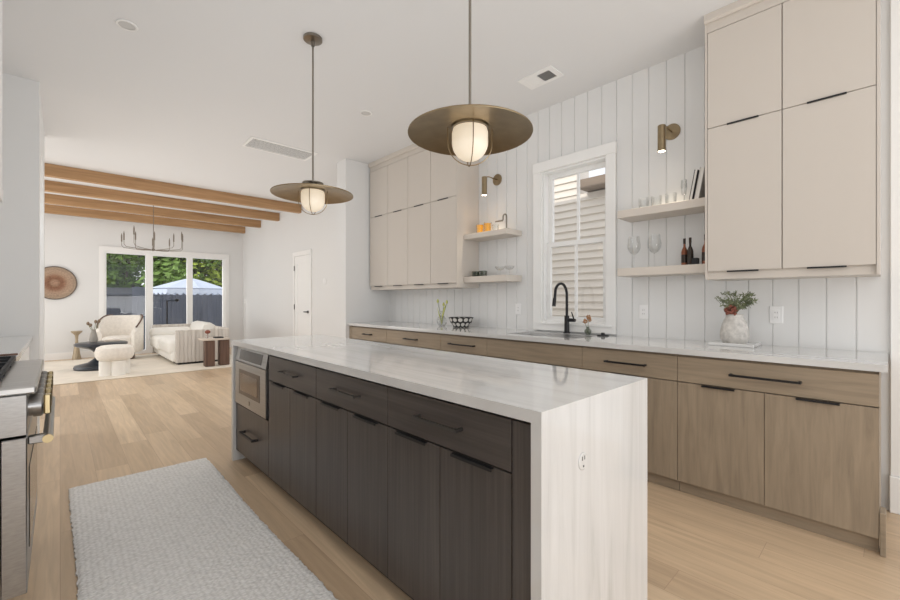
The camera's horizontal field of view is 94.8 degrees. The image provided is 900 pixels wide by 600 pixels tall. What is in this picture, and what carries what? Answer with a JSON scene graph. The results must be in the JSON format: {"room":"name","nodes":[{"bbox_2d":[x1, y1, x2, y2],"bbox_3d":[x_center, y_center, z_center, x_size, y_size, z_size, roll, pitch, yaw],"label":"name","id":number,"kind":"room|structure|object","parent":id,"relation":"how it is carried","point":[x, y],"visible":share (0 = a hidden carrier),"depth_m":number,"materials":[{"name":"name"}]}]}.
{"room":"kitchen","nodes":[
{"label":"kitchen","id":0,"kind":"room"},
{"bbox_2d":[0,73,39,423],"bbox_3d":[-4.664,-0.340,2.667,2.870,3.120,0.120,0,0,-43],"label":"wall","id":1,"kind":"structure","parent":0,"point":[20,207],"depth_m":3.53,"materials":[{"name":"white paint"}]},
{"bbox_2d":[40,94,43,370],"bbox_3d":[-4.226,-0.340,4.207,0.120,3.120,1.520,0,0,-43],"label":"wall","id":2,"kind":"structure","parent":0,"point":[41,115],"depth_m":4.59,"materials":[{"name":"white paint"}]},
{"bbox_2d":[44,213,242,353],"bbox_3d":[-7.859,-0.340,8.705,6.500,3.120,0.150,0,0,-43],"label":"wall","id":3,"kind":"structure","parent":0,"point":[72,243],"depth_m":8.83,"materials":[{"name":"white paint"}]},
{"bbox_2d":[44,266,76,299],"bbox_3d":[-8.032,-0.347,8.414,0.680,0.680,0.033,0,0,-43],"label":"wall basket","id":4,"kind":"object","parent":3,"relation":"attached to","point":[59,282],"visible":0.78,"depth_m":8.45,"materials":[{"name":"brown wicker"}]},
{"bbox_2d":[44,342,230,360],"bbox_3d":[-7.808,1.150,8.639,6.485,0.140,0.015,0,0,-43],"label":"baseboard","id":5,"kind":"structure","parent":3,"relation":"attached to","point":[84,354],"depth_m":8.53,"materials":[{"name":"white paint"}]},
{"bbox_2d":[99,246,228,353],"bbox_3d":[-6.645,0.030,9.800,2.550,2.380,0.140,0,0,-43],"label":"window","id":6,"kind":"structure","parent":3,"relation":"in","point":[103,250],"depth_m":9.54,"materials":[{"name":"white paint"}]},
{"bbox_2d":[337,158,389,337],"bbox_3d":[-1.222,-0.340,5.883,0.710,3.120,0.240,0,0,-43],"label":"wall","id":7,"kind":"structure","parent":0,"point":[356,301],"depth_m":5.68,"materials":[{"name":"white paint"}]},
{"bbox_2d":[2,0,737,226],"bbox_3d":[-2.463,-2.040,3.072,6.870,0.280,15.850,0,0,-43],"label":"ceiling","id":8,"kind":"structure","parent":0,"point":[174,99],"depth_m":3.35,"materials":[{"name":"white paint"}]},
{"bbox_2d":[115,19,137,31],"bbox_3d":[-2.232,-1.896,2.860,0.126,0.007,0.126,0,0,-43],"label":"recessed light","id":9,"kind":"object","parent":8,"relation":"in","point":[127,25],"visible":1,"depth_m":2.86,"materials":[{"name":"white paint"}]},
{"bbox_2d":[44,204,244,233],"bbox_3d":[-7.712,-1.817,8.548,6.499,0.165,0.120,0,0,-43],"label":"ceiling beam","id":10,"kind":"structure","parent":8,"relation":"attached to","point":[51,209],"depth_m":9.19,"materials":[{"name":"brown wood"}]},
{"bbox_2d":[121,206,182,251],"bbox_3d":[-5.613,-1.414,7.861,0.968,0.970,0.977,0,0,-43],"label":"chandelier","id":11,"kind":"object","parent":8,"relation":"hanging from","point":[134,231],"visible":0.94,"depth_m":7.83,"materials":[{"name":"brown metal"}]},
{"bbox_2d":[44,193,260,227],"bbox_3d":[-6.923,-1.817,7.711,6.499,0.165,0.120,0,0,-43],"label":"ceiling beam","id":12,"kind":"structure","parent":8,"relation":"attached to","point":[53,199],"depth_m":8.35,"materials":[{"name":"brown wood"}]},
{"bbox_2d":[44,180,279,220],"bbox_3d":[-6.135,-1.817,6.874,6.499,0.165,0.120,0,0,-43],"label":"ceiling beam","id":13,"kind":"structure","parent":8,"relation":"attached to","point":[49,186],"depth_m":7.51,"materials":[{"name":"brown wood"}]},
{"bbox_2d":[44,163,300,213],"bbox_3d":[-5.360,-1.817,6.051,6.499,0.165,0.120,0,0,-43],"label":"ceiling beam","id":14,"kind":"structure","parent":8,"relation":"attached to","point":[50,170],"depth_m":6.65,"materials":[{"name":"brown wood"}]},
{"bbox_2d":[241,136,317,160],"bbox_3d":[-2.134,-1.895,5.217,0.810,0.010,0.380,0,0,-43],"label":"ceiling vent","id":15,"kind":"object","parent":8,"relation":"in","point":[252,142],"visible":0.97,"depth_m":5.18,"materials":[{"name":"white metal"}]},
{"bbox_2d":[270,32,352,214],"bbox_3d":[-0.994,-1.259,3.001,0.572,1.282,0.572,0,0,-43],"label":"pendant lamp","id":16,"kind":"object","parent":8,"relation":"hanging from","point":[312,194],"visible":1,"depth_m":2.98,"materials":[{"name":"gold metal"}]},
{"bbox_2d":[360,110,371,115],"bbox_3d":[-0.854,-1.896,4.207,0.126,0.007,0.126,0,0,-43],"label":"recessed light","id":17,"kind":"object","parent":8,"relation":"in","point":[363,112],"visible":1,"depth_m":4.21,"materials":[{"name":"white paint"}]},
{"bbox_2d":[408,0,532,166],"bbox_3d":[0.092,-1.259,1.907,0.572,1.282,0.572,0,0,-43],"label":"pendant lamp","id":18,"kind":"object","parent":8,"relation":"hanging from","point":[469,132],"visible":1,"depth_m":1.86,"materials":[{"name":"gold metal"}]},
{"bbox_2d":[517,65,563,89],"bbox_3d":[0.773,-1.896,3.539,0.210,0.006,0.330,0,0,-43],"label":"ceiling vent","id":19,"kind":"object","parent":8,"relation":"in","point":[549,73],"visible":1,"depth_m":3.53,"materials":[{"name":"white metal"}]},
{"bbox_2d":[8,347,899,599],"bbox_3d":[-2.449,1.280,3.051,6.620,0.120,15.800,0,0,-43],"label":"floor","id":20,"kind":"structure","parent":0,"point":[698,548],"depth_m":2.22,"materials":[{"name":"brown wood"}]},
{"bbox_2d":[19,346,28,360],"bbox_3d":[-3.123,0.783,2.607,0.589,0.873,2.074,0,0,-43],"label":"base cabinet","id":21,"kind":"object","parent":20,"relation":"on","point":[25,356],"visible":0.02,"depth_m":3.19,"materials":[{"name":"white paint"}]},
{"bbox_2d":[0,335,32,360],"bbox_3d":[-3.115,0.326,2.614,0.610,0.040,2.078,0,0,-43],"label":"countertop","id":22,"kind":"structure","parent":21,"relation":"on","point":[8,344],"depth_m":2.85,"materials":[{"name":"white stone"}]},
{"bbox_3d":[-2.356,0.299,2.150,0.100,0.014,0.240,0,0,-43],"label":"tray","id":23,"kind":"object","parent":22,"relation":"on","visible":0},
{"bbox_2d":[0,353,17,355],"bbox_3d":[-2.317,0.285,2.134,0.125,0.010,0.025,0,0,-43],"label":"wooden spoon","id":24,"kind":"object","parent":23,"relation":"on","point":[11,354],"visible":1,"depth_m":2.15,"materials":[{"name":"brown wood"}]},
{"bbox_2d":[0,356,54,599],"bbox_3d":[-2.023,0.748,1.580,0.743,0.945,0.915,0,0,-43],"label":"range","id":25,"kind":"object","parent":20,"relation":"on","point":[26,391],"visible":1,"depth_m":1.45,"materials":[{"name":"silver metal"}]},
{"bbox_2d":[71,331,82,359],"bbox_3d":[-7.650,0.927,8.483,0.180,0.585,0.180,0,0,-43],"label":"pedestal stand","id":26,"kind":"object","parent":20,"relation":"on","point":[76,352],"visible":0.92,"depth_m":8.45,"materials":[{"name":"beige wood"}]},
{"bbox_2d":[44,354,230,384],"bbox_3d":[-6.244,1.212,7.465,4.350,0.013,3.070,0,0,-43],"label":"living room rug","id":27,"kind":"object","parent":20,"relation":"on","point":[150,364],"visible":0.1,"depth_m":7.29,"materials":[{"name":"beige fabric"}]},
{"bbox_2d":[73,340,127,370],"bbox_3d":[-6.205,0.978,7.372,0.760,0.456,0.760,0,0,-43],"label":"coffee table","id":28,"kind":"object","parent":27,"relation":"on","point":[93,365],"visible":0.43,"depth_m":7.10,"materials":[{"name":"grey stone"}]},
{"bbox_2d":[89,329,97,341],"bbox_3d":[-6.401,0.640,7.434,0.130,0.220,0.130,0,0,-43],"label":"vase","id":29,"kind":"object","parent":28,"relation":"on","point":[93,337],"visible":0.98,"depth_m":7.40,"materials":[{"name":"grey ceramic"}]},
{"bbox_2d":[86,319,100,329],"bbox_3d":[-6.401,0.455,7.434,0.196,0.215,0.048,0,0,-43],"label":"dried stems","id":30,"kind":"object","parent":29,"relation":"in","point":[98,320],"visible":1,"depth_m":7.44,"materials":[{"name":"brown plant"}]},
{"bbox_2d":[104,339,119,341],"bbox_3d":[-6.157,0.738,7.540,0.220,0.025,0.180,0,0,-43],"label":"book","id":31,"kind":"object","parent":28,"relation":"on","point":[111,340],"visible":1,"depth_m":7.48,"materials":[{"name":"beige paper"}]},
{"bbox_2d":[94,344,134,376],"bbox_3d":[-5.439,0.966,6.719,0.510,0.481,0.510,0,0,-43],"label":"ottoman","id":32,"kind":"object","parent":27,"relation":"on","point":[114,360],"visible":1,"depth_m":6.57,"materials":[{"name":"beige fabric"}]},
{"bbox_2d":[94,344,134,361],"bbox_3d":[-5.439,0.850,6.719,0.510,0.250,0.510,0,0,-43],"label":"cushion","id":33,"kind":"object","parent":32,"relation":"on","point":[115,352],"depth_m":6.55,"materials":[{"name":"beige fabric"}]},
{"bbox_2d":[96,314,143,358],"bbox_3d":[-6.769,0.753,8.496,0.769,0.905,0.718,0,0,-43],"label":"barrel armchair","id":34,"kind":"object","parent":27,"relation":"on","point":[130,328],"visible":0.69,"depth_m":8.55,"materials":[{"name":"beige fabric"}]},
{"bbox_2d":[149,321,228,364],"bbox_3d":[-5.508,0.843,8.674,1.080,0.726,2.100,0,0,-43],"label":"sofa","id":35,"kind":"object","parent":27,"relation":"on","point":[180,344],"visible":0.68,"depth_m":7.96,"materials":[{"name":"white fabric"}]},
{"bbox_2d":[150,334,174,349],"bbox_3d":[-5.909,0.890,8.983,0.880,0.260,0.980,0,0,-43],"label":"seat cushion","id":36,"kind":"object","parent":35,"relation":"on","point":[155,339],"depth_m":8.63,"materials":[{"name":"white fabric"}]},
{"bbox_2d":[160,337,174,353],"bbox_3d":[-5.223,0.890,8.283,0.840,0.260,0.980,0,0,-43],"label":"seat cushion","id":37,"kind":"object","parent":35,"relation":"on","point":[167,344],"depth_m":7.86,"materials":[{"name":"white fabric"}]},
{"bbox_2d":[190,321,214,329],"bbox_3d":[-5.539,0.640,9.173,0.320,0.320,1.150,0,0,-43],"label":"cushion","id":38,"kind":"object","parent":35,"relation":"on","point":[195,325],"depth_m":8.94,"materials":[{"name":"white fabric"}]},
{"bbox_2d":[198,337,229,366],"bbox_3d":[-4.381,0.956,7.689,0.450,0.501,0.400,0,0,-43],"label":"side table","id":39,"kind":"object","parent":27,"relation":"on","point":[208,343],"visible":1,"depth_m":7.58,"materials":[{"name":"brown wood"}]},
{"bbox_2d":[166,299,178,323],"bbox_3d":[-6.481,0.595,9.584,0.353,1.251,0.240,0,0,-43],"label":"floor lamp","id":40,"kind":"object","parent":20,"relation":"on","point":[176,300],"visible":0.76,"depth_m":9.54,"materials":[{"name":"black metal"}]},
{"bbox_2d":[69,458,337,599],"bbox_3d":[-1.282,1.210,1.988,0.783,0.017,2.573,0,0,-43],"label":"runner rug","id":41,"kind":"object","parent":20,"relation":"on","point":[181,531],"visible":1,"depth_m":2.03,"materials":[{"name":"fabric"}]},
{"bbox_2d":[235,347,279,486],"bbox_3d":[-1.169,0.783,3.116,0.707,0.873,0.673,0,0,-43],"label":"base cabinet","id":42,"kind":"object","parent":20,"relation":"on","point":[252,430],"depth_m":2.85,"materials":[{"name":"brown wood"}]},
{"bbox_2d":[269,355,328,527],"bbox_3d":[-0.702,0.783,2.626,0.700,0.873,0.672,0,0,-43],"label":"base cabinet","id":43,"kind":"object","parent":20,"relation":"on","point":[292,385],"visible":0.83,"depth_m":2.37,"materials":[{"name":"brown wood"}]},
{"bbox_2d":[349,326,352,338],"bbox_3d":[-1.102,0.783,5.787,0.645,0.873,0.061,0,0,-43],"label":"strip","id":44,"kind":"object","parent":20,"relation":"on","point":[350,327],"visible":0.14,"depth_m":5.57,"materials":[{"name":"beige wood"}]},
{"bbox_2d":[316,368,401,589],"bbox_3d":[-0.248,0.783,2.144,0.700,0.873,0.648,0,0,-43],"label":"base cabinet","id":45,"kind":"object","parent":20,"relation":"on","point":[352,425],"visible":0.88,"depth_m":1.88,"materials":[{"name":"brown wood"}]},
{"bbox_2d":[352,326,387,342],"bbox_3d":[-0.817,0.783,5.456,0.686,0.873,0.806,0,0,-43],"label":"base cabinet","id":46,"kind":"object","parent":20,"relation":"on","point":[372,334],"visible":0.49,"depth_m":5.21,"materials":[{"name":"beige wood"}]},
{"bbox_2d":[387,329,441,350],"bbox_3d":[-0.208,0.783,4.809,0.686,0.873,0.967,0,0,-43],"label":"base cabinet","id":47,"kind":"object","parent":20,"relation":"on","point":[427,340],"visible":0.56,"depth_m":4.55,"materials":[{"name":"beige wood"}]},
{"bbox_2d":[231,335,646,599],"bbox_3d":[-0.449,0.763,2.394,0.720,0.914,2.800,0,0,-43],"label":"countertop","id":48,"kind":"structure","parent":20,"relation":"on","point":[589,525],"depth_m":1.41,"materials":[{"name":"white stone"}]},
{"bbox_2d":[578,452,587,469],"bbox_3d":[0.412,0.498,1.278,0.054,0.054,0.004,0,0,-43],"label":"island outlet","id":49,"kind":"object","parent":48,"relation":"attached to","point":[583,459],"visible":1,"depth_m":1.27,"materials":[{"name":"white plastic"}]},
{"bbox_2d":[388,387,530,599],"bbox_3d":[0.221,0.783,1.646,0.700,0.873,0.717,0,0,-43],"label":"base cabinet","id":50,"kind":"object","parent":20,"relation":"on","point":[459,476],"visible":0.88,"depth_m":1.40,"materials":[{"name":"brown wood"}]},
{"bbox_2d":[441,334,487,356],"bbox_3d":[0.341,0.783,4.227,0.686,0.873,0.629,0,0,-43],"label":"base cabinet","id":51,"kind":"object","parent":20,"relation":"on","point":[472,345],"visible":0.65,"depth_m":4.00,"materials":[{"name":"beige wood"}]},
{"bbox_2d":[487,338,583,368],"bbox_3d":[0.892,0.783,3.661,0.660,0.873,0.947,0,0,-43],"label":"base cabinet","id":52,"kind":"object","parent":20,"relation":"on","point":[562,355],"visible":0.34,"depth_m":3.40,"materials":[{"name":"beige wood"}]},
{"bbox_2d":[582,346,679,490],"bbox_3d":[1.434,0.783,3.067,0.686,0.873,0.656,0,0,-43],"label":"base cabinet","id":53,"kind":"object","parent":20,"relation":"on","point":[660,370],"visible":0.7,"depth_m":2.71,"materials":[{"name":"beige wood"}]},
{"bbox_2d":[678,354,885,557],"bbox_3d":[1.972,0.783,2.496,0.686,0.873,0.909,0,0,-43],"label":"base cabinet","id":54,"kind":"object","parent":20,"relation":"on","point":[799,446],"visible":0.98,"depth_m":2.23,"materials":[{"name":"beige wood"}]},
{"bbox_2d":[348,321,887,372],"bbox_3d":[0.584,0.323,3.987,0.679,0.034,4.994,0,0,-43],"label":"countertop","id":55,"kind":"structure","parent":54,"relation":"on","point":[831,358],"depth_m":2.70,"materials":[{"name":"white stone"}]},
{"bbox_2d":[448,317,473,327],"bbox_3d":[0.124,0.250,4.651,0.284,0.112,0.284,0,0,-43],"label":"bowl","id":56,"kind":"object","parent":55,"relation":"on","point":[457,322],"visible":0.99,"depth_m":4.56,"materials":[{"name":"ceramic"}]},
{"bbox_2d":[552,282,575,332],"bbox_3d":[1.028,0.072,3.749,0.265,0.468,0.117,0,0,-43],"label":"kitchen faucet","id":57,"kind":"object","parent":55,"relation":"on","point":[567,319],"visible":1,"depth_m":3.81,"materials":[{"name":"black metal"}]},
{"bbox_2d":[543,334,593,338],"bbox_3d":[0.887,0.434,3.652,0.384,0.252,0.724,0,0,-43],"label":"sink","id":58,"kind":"object","parent":55,"relation":"in","point":[553,335],"visible":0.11,"depth_m":3.49,"materials":[{"name":"silver metal"}]},
{"bbox_2d":[584,327,590,334],"bbox_3d":[1.227,0.272,3.685,0.060,0.068,0.060,0,0,-43],"label":"bud vase","id":59,"kind":"object","parent":55,"relation":"on","point":[587,331],"visible":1,"depth_m":3.67,"materials":[{"name":"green glass"}]},
{"bbox_2d":[583,315,591,324],"bbox_3d":[1.223,0.215,3.689,0.047,0.170,0.089,0,0,-43],"label":"posy","id":60,"kind":"object","parent":59,"relation":"in","point":[587,316],"visible":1,"depth_m":3.68,"materials":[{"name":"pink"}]},
{"bbox_2d":[708,340,760,347],"bbox_3d":[1.923,0.296,2.800,0.220,0.020,0.258,0,0,-43],"label":"marble board","id":61,"kind":"object","parent":55,"relation":"on","point":[716,342],"visible":0.94,"depth_m":2.72,"materials":[{"name":"white stone"}]},
{"bbox_2d":[720,314,749,342],"bbox_3d":[1.924,0.191,2.800,0.168,0.190,0.168,0,0,-43],"label":"stone vase","id":62,"kind":"object","parent":61,"relation":"on","point":[734,329],"visible":0.94,"depth_m":2.75,"materials":[{"name":"stone"}]},
{"bbox_2d":[714,290,757,315],"bbox_3d":[1.915,0.023,2.790,0.204,0.191,0.237,0,0,4],"label":"bouquet","id":63,"kind":"object","parent":62,"relation":"on","point":[731,307],"visible":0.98,"depth_m":2.76,"materials":[{"name":"green plant"}]},
{"bbox_3d":[-0.096,0.218,4.884,0.124,0.175,0.124,0,0,-43],"label":"bud vase","id":64,"kind":"object","parent":55,"relation":"on","visible":0},
{"bbox_2d":[437,299,447,323],"bbox_3d":[-0.087,0.139,4.873,0.170,0.303,0.048,0,0,39],"label":"bunch","id":65,"kind":"object","parent":64,"relation":"in","point":[444,304],"visible":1,"depth_m":4.87,"materials":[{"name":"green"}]},
{"bbox_2d":[243,0,889,509],"bbox_3d":[-0.086,-0.340,5.277,0.127,3.120,15.800,0,0,-43],"label":"wall","id":66,"kind":"structure","parent":0,"point":[846,313],"depth_m":3.45,"materials":[{"name":"white paint"}]},
{"bbox_2d":[293,249,311,335],"bbox_3d":[-2.944,0.128,8.177,0.068,2.185,0.850,0,0,-43],"label":"door","id":67,"kind":"structure","parent":66,"relation":"in","point":[302,260],"depth_m":8.19,"materials":[{"name":"white paint"}]},
{"bbox_2d":[369,156,390,290],"bbox_3d":[-0.851,-1.018,5.734,0.371,1.761,0.432,0,0,-43],"label":"upper cabinet","id":68,"kind":"object","parent":66,"relation":"attached to","point":[378,168],"visible":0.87,"depth_m":5.61,"materials":[{"name":"beige paint"}]},
{"bbox_2d":[386,147,425,289],"bbox_3d":[-0.554,-1.018,5.420,0.371,1.761,0.432,0,0,-43],"label":"upper cabinet","id":69,"kind":"object","parent":66,"relation":"attached to","point":[398,160],"visible":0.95,"depth_m":5.30,"materials":[{"name":"beige paint"}]},
{"bbox_2d":[406,143,442,288],"bbox_3d":[-0.258,-1.018,5.105,0.371,1.761,0.432,0,0,-43],"label":"upper cabinet","id":70,"kind":"object","parent":66,"relation":"attached to","point":[419,159],"visible":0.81,"depth_m":4.98,"materials":[{"name":"beige paint"}]},
{"bbox_2d":[431,152,478,288],"bbox_3d":[0.043,-1.018,4.786,0.371,1.761,0.444,0,0,-43],"label":"upper cabinet","id":71,"kind":"object","parent":66,"relation":"attached to","point":[454,185],"visible":0.71,"depth_m":4.65,"materials":[{"name":"beige paint"}]},
{"bbox_2d":[482,174,501,195],"bbox_3d":[0.433,-1.248,4.466,0.242,0.269,0.124,0,0,-43],"label":"wall sconce","id":72,"kind":"object","parent":66,"relation":"attached to","point":[497,179],"visible":1,"depth_m":4.40,"materials":[{"name":"gold metal"}]},
{"bbox_2d":[464,228,521,241],"bbox_3d":[0.450,-0.693,4.443,0.249,0.054,0.607,0,0,-43],"label":"floating shelf","id":73,"kind":"object","parent":66,"relation":"attached to","point":[506,232],"visible":1,"depth_m":4.34,"materials":[{"name":"beige paint"}]},
{"bbox_2d":[476,225,483,232],"bbox_3d":[0.329,-0.773,4.521,0.088,0.107,0.088,0,0,-43],"label":"juice glass","id":74,"kind":"object","parent":73,"relation":"on","point":[480,228],"visible":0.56,"depth_m":4.49,"materials":[{"name":"orange glass"}]},
{"bbox_2d":[484,223,491,231],"bbox_3d":[0.404,-0.776,4.441,0.088,0.112,0.088,0,0,-43],"label":"juice glass","id":75,"kind":"object","parent":73,"relation":"on","point":[487,226],"visible":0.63,"depth_m":4.41,"materials":[{"name":"orange glass"}]},
{"bbox_2d":[495,213,509,228],"bbox_3d":[0.534,-0.801,4.245,0.060,0.163,0.175,0,0,-43],"label":"stand","id":76,"kind":"object","parent":73,"relation":"on","point":[505,214],"visible":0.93,"depth_m":4.22,"materials":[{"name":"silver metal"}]},
{"bbox_2d":[464,275,521,282],"bbox_3d":[0.450,-0.223,4.443,0.249,0.065,0.607,0,0,-43],"label":"floating shelf","id":77,"kind":"object","parent":66,"relation":"attached to","point":[491,278],"visible":1,"depth_m":4.29,"materials":[{"name":"beige paint"}]},
{"bbox_2d":[472,271,478,275],"bbox_3d":[0.288,-0.286,4.593,0.092,0.062,0.092,0,0,-43],"label":"tumbler","id":78,"kind":"object","parent":77,"relation":"on","point":[474,273],"visible":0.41,"depth_m":4.55,"materials":[{"name":"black glass"}]},
{"bbox_2d":[479,271,486,275],"bbox_3d":[0.360,-0.286,4.517,0.092,0.062,0.092,0,0,-43],"label":"tumbler","id":79,"kind":"object","parent":77,"relation":"on","point":[481,273],"visible":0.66,"depth_m":4.48,"materials":[{"name":"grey glass"}]},
{"bbox_2d":[515,304,520,314],"bbox_3d":[0.714,0.095,4.339,0.009,0.116,0.072,0,0,-43],"label":"power outlet","id":80,"kind":"object","parent":66,"relation":"attached to","point":[517,306],"visible":1,"depth_m":4.33,"materials":[{"name":"white plastic"}]},
{"bbox_2d":[533,141,616,333],"bbox_3d":[1.185,-0.536,3.920,0.178,1.662,0.860,0,0,-43],"label":"window","id":81,"kind":"structure","parent":66,"relation":"in","point":[543,183],"depth_m":3.94,"materials":[{"name":"white paint"}]},
{"bbox_2d":[639,305,647,318],"bbox_3d":[1.593,0.098,3.406,0.009,0.116,0.072,0,0,-43],"label":"power outlet","id":82,"kind":"object","parent":66,"relation":"attached to","point":[643,309],"visible":1,"depth_m":3.40,"materials":[{"name":"white plastic"}]},
{"bbox_2d":[617,197,704,221],"bbox_3d":[1.652,-0.682,3.168,0.249,0.060,0.645,0,0,-43],"label":"floating shelf","id":83,"kind":"object","parent":66,"relation":"attached to","point":[693,206],"visible":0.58,"depth_m":3.11,"materials":[{"name":"beige paint"}]},
{"bbox_2d":[689,170,698,199],"bbox_3d":[1.797,-0.818,3.007,0.180,0.216,0.059,0,0,-43],"label":"book","id":84,"kind":"object","parent":83,"relation":"on","point":[696,172],"visible":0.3,"depth_m":2.95,"materials":[{"name":"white paper"}]},
{"bbox_2d":[694,167,704,198],"bbox_3d":[1.823,-0.823,2.980,0.180,0.227,0.069,0,0,-43],"label":"book","id":85,"kind":"object","parent":83,"relation":"on","point":[700,188],"visible":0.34,"depth_m":2.92,"materials":[{"name":"grey paper"}]},
{"bbox_2d":[617,264,704,276],"bbox_3d":[1.652,-0.221,3.168,0.249,0.062,0.645,0,0,-43],"label":"floating shelf","id":86,"kind":"object","parent":66,"relation":"attached to","point":[691,269],"visible":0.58,"depth_m":3.08,"materials":[{"name":"beige paint"}]},
{"bbox_2d":[681,238,686,264],"bbox_3d":[1.743,-0.354,3.079,0.043,0.205,0.043,0,0,-43],"label":"bottle","id":87,"kind":"object","parent":86,"relation":"on","point":[684,250],"visible":0.78,"depth_m":3.07,"materials":[{"name":"orange glass"}]},
{"bbox_2d":[687,237,693,264],"bbox_3d":[1.760,-0.354,3.032,0.043,0.205,0.043,0,0,-43],"label":"bottle","id":88,"kind":"object","parent":86,"relation":"on","point":[690,253],"visible":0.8,"depth_m":3.02,"materials":[{"name":"black glass"}]},
{"bbox_2d":[691,258,698,263],"bbox_3d":[1.769,-0.277,2.985,0.050,0.050,0.038,0,0,-43],"label":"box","id":89,"kind":"object","parent":86,"relation":"on","point":[693,260],"visible":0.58,"depth_m":2.97,"materials":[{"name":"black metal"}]},
{"bbox_2d":[702,234,704,263],"bbox_3d":[1.817,-0.359,2.942,0.049,0.215,0.049,0,0,-43],"label":"bottle","id":90,"kind":"object","parent":86,"relation":"on","point":[703,247],"visible":0.38,"depth_m":2.93,"materials":[{"name":"orange glass"}]},
{"bbox_2d":[658,123,680,152],"bbox_3d":[1.655,-1.248,3.169,0.242,0.269,0.124,0,0,-43],"label":"wall sconce","id":91,"kind":"object","parent":66,"relation":"attached to","point":[670,132],"visible":1,"depth_m":3.10,"materials":[{"name":"gold metal"}]},
{"bbox_2d":[704,0,788,280],"bbox_3d":[1.970,-1.018,2.741,0.371,1.761,0.407,0,0,-43],"label":"upper cabinet","id":92,"kind":"object","parent":66,"relation":"attached to","point":[744,38],"visible":0.95,"depth_m":2.61,"materials":[{"name":"beige paint"}]},
{"bbox_2d":[770,306,782,323],"bbox_3d":[2.187,0.100,2.775,0.009,0.116,0.072,0,0,-43],"label":"power outlet","id":93,"kind":"object","parent":66,"relation":"attached to","point":[776,312],"visible":1,"depth_m":2.77,"materials":[{"name":"white plastic"}]},
{"bbox_2d":[782,0,880,278],"bbox_3d":[2.249,-1.018,2.445,0.371,1.761,0.407,0,0,-43],"label":"upper cabinet","id":94,"kind":"object","parent":66,"relation":"attached to","point":[832,48],"visible":1,"depth_m":2.33,"materials":[{"name":"beige paint"}]},
{"bbox_2d":[889,475,899,514],"bbox_3d":[3.904,1.115,0.930,0.028,0.210,4.000,0,0,-43],"label":"baseboard","id":95,"kind":"structure","parent":66,"relation":"attached to","point":[894,482],"depth_m":2.36,"materials":[{"name":"white paint"}]},
{"bbox_2d":[890,0,899,476],"bbox_3d":[2.575,-0.445,2.351,0.013,2.910,0.101,0,0,-43],"label":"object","id":96,"kind":"structure","parent":66,"relation":"attached to","point":[894,4],"depth_m":2.37,"materials":[{"name":"white paint"}]},
{"bbox_3d":[-0.982,-0.340,-0.183,0.120,3.120,9.080,0,0,-43],"label":"wall","id":97,"kind":"structure","parent":0,"visible":0},
{"bbox_2d":[0,0,2,202],"bbox_3d":[-2.096,-1.187,1.508,0.577,1.425,0.930,0,0,-43],"label":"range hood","id":98,"kind":"object","parent":97,"relation":"attached to","point":[1,189],"visible":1,"depth_m":1.97,"materials":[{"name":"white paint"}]},
{"label":"outside","id":99,"kind":"structure","parent":0,"visible":0},
{"bbox_3d":[-6.046,1.780,10.791,22.000,0.120,36.000,0,0,-43],"label":"ground","id":100,"kind":"structure","parent":99,"visible":0},
{"bbox_2d":[106,287,131,314],"bbox_3d":[-12.137,0.645,12.952,3.900,2.150,0.900,0,0,-43],"label":"garden shed","id":101,"kind":"object","parent":100,"relation":"on","point":[117,303],"visible":0.05,"depth_m":13.73,"materials":[{"name":"grey wood"}]},
{"bbox_2d":[106,253,144,295],"bbox_3d":[-12.036,-1.405,15.127,3.202,6.271,4.043,0,0,21],"label":"leafy tree","id":102,"kind":"object","parent":100,"relation":"on","point":[120,268],"visible":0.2,"depth_m":14.62,"materials":[{"name":"green plant"}]},
{"bbox_2d":[132,286,221,349],"bbox_3d":[-7.127,0.650,15.351,7.442,2.140,0.120,0,0,-43],"label":"fence","id":103,"kind":"object","parent":100,"relation":"on","point":[206,308],"visible":0.09,"depth_m":13.57,"materials":[{"name":"grey wood"}]},
{"bbox_2d":[133,256,221,286],"bbox_3d":[-10.175,-1.382,16.286,4.018,6.225,3.813,0,0,35],"label":"leafy tree","id":104,"kind":"object","parent":100,"relation":"on","point":[165,269],"visible":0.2,"depth_m":14.89,"materials":[{"name":"green plant"}]},
{"bbox_2d":[153,279,221,294],"bbox_3d":[-7.517,0.530,12.016,1.810,2.380,1.810,0,0,-21],"label":"parasol","id":105,"kind":"object","parent":100,"relation":"on","point":[200,287],"visible":0.68,"depth_m":11.52,"materials":[{"name":"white fabric"}]},
{"bbox_2d":[177,258,221,286],"bbox_3d":[-9.290,-1.233,16.822,3.249,5.927,3.737,0,0,23],"label":"leafy tree","id":106,"kind":"object","parent":100,"relation":"on","point":[216,271],"visible":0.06,"depth_m":16.04,"materials":[{"name":"green plant"}]},
{"bbox_2d":[552,171,604,317],"bbox_3d":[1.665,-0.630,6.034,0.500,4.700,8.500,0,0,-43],"label":"house","id":107,"kind":"structure","parent":100,"relation":"on","point":[592,189],"depth_m":5.79,"materials":[{"name":"beige paint"}]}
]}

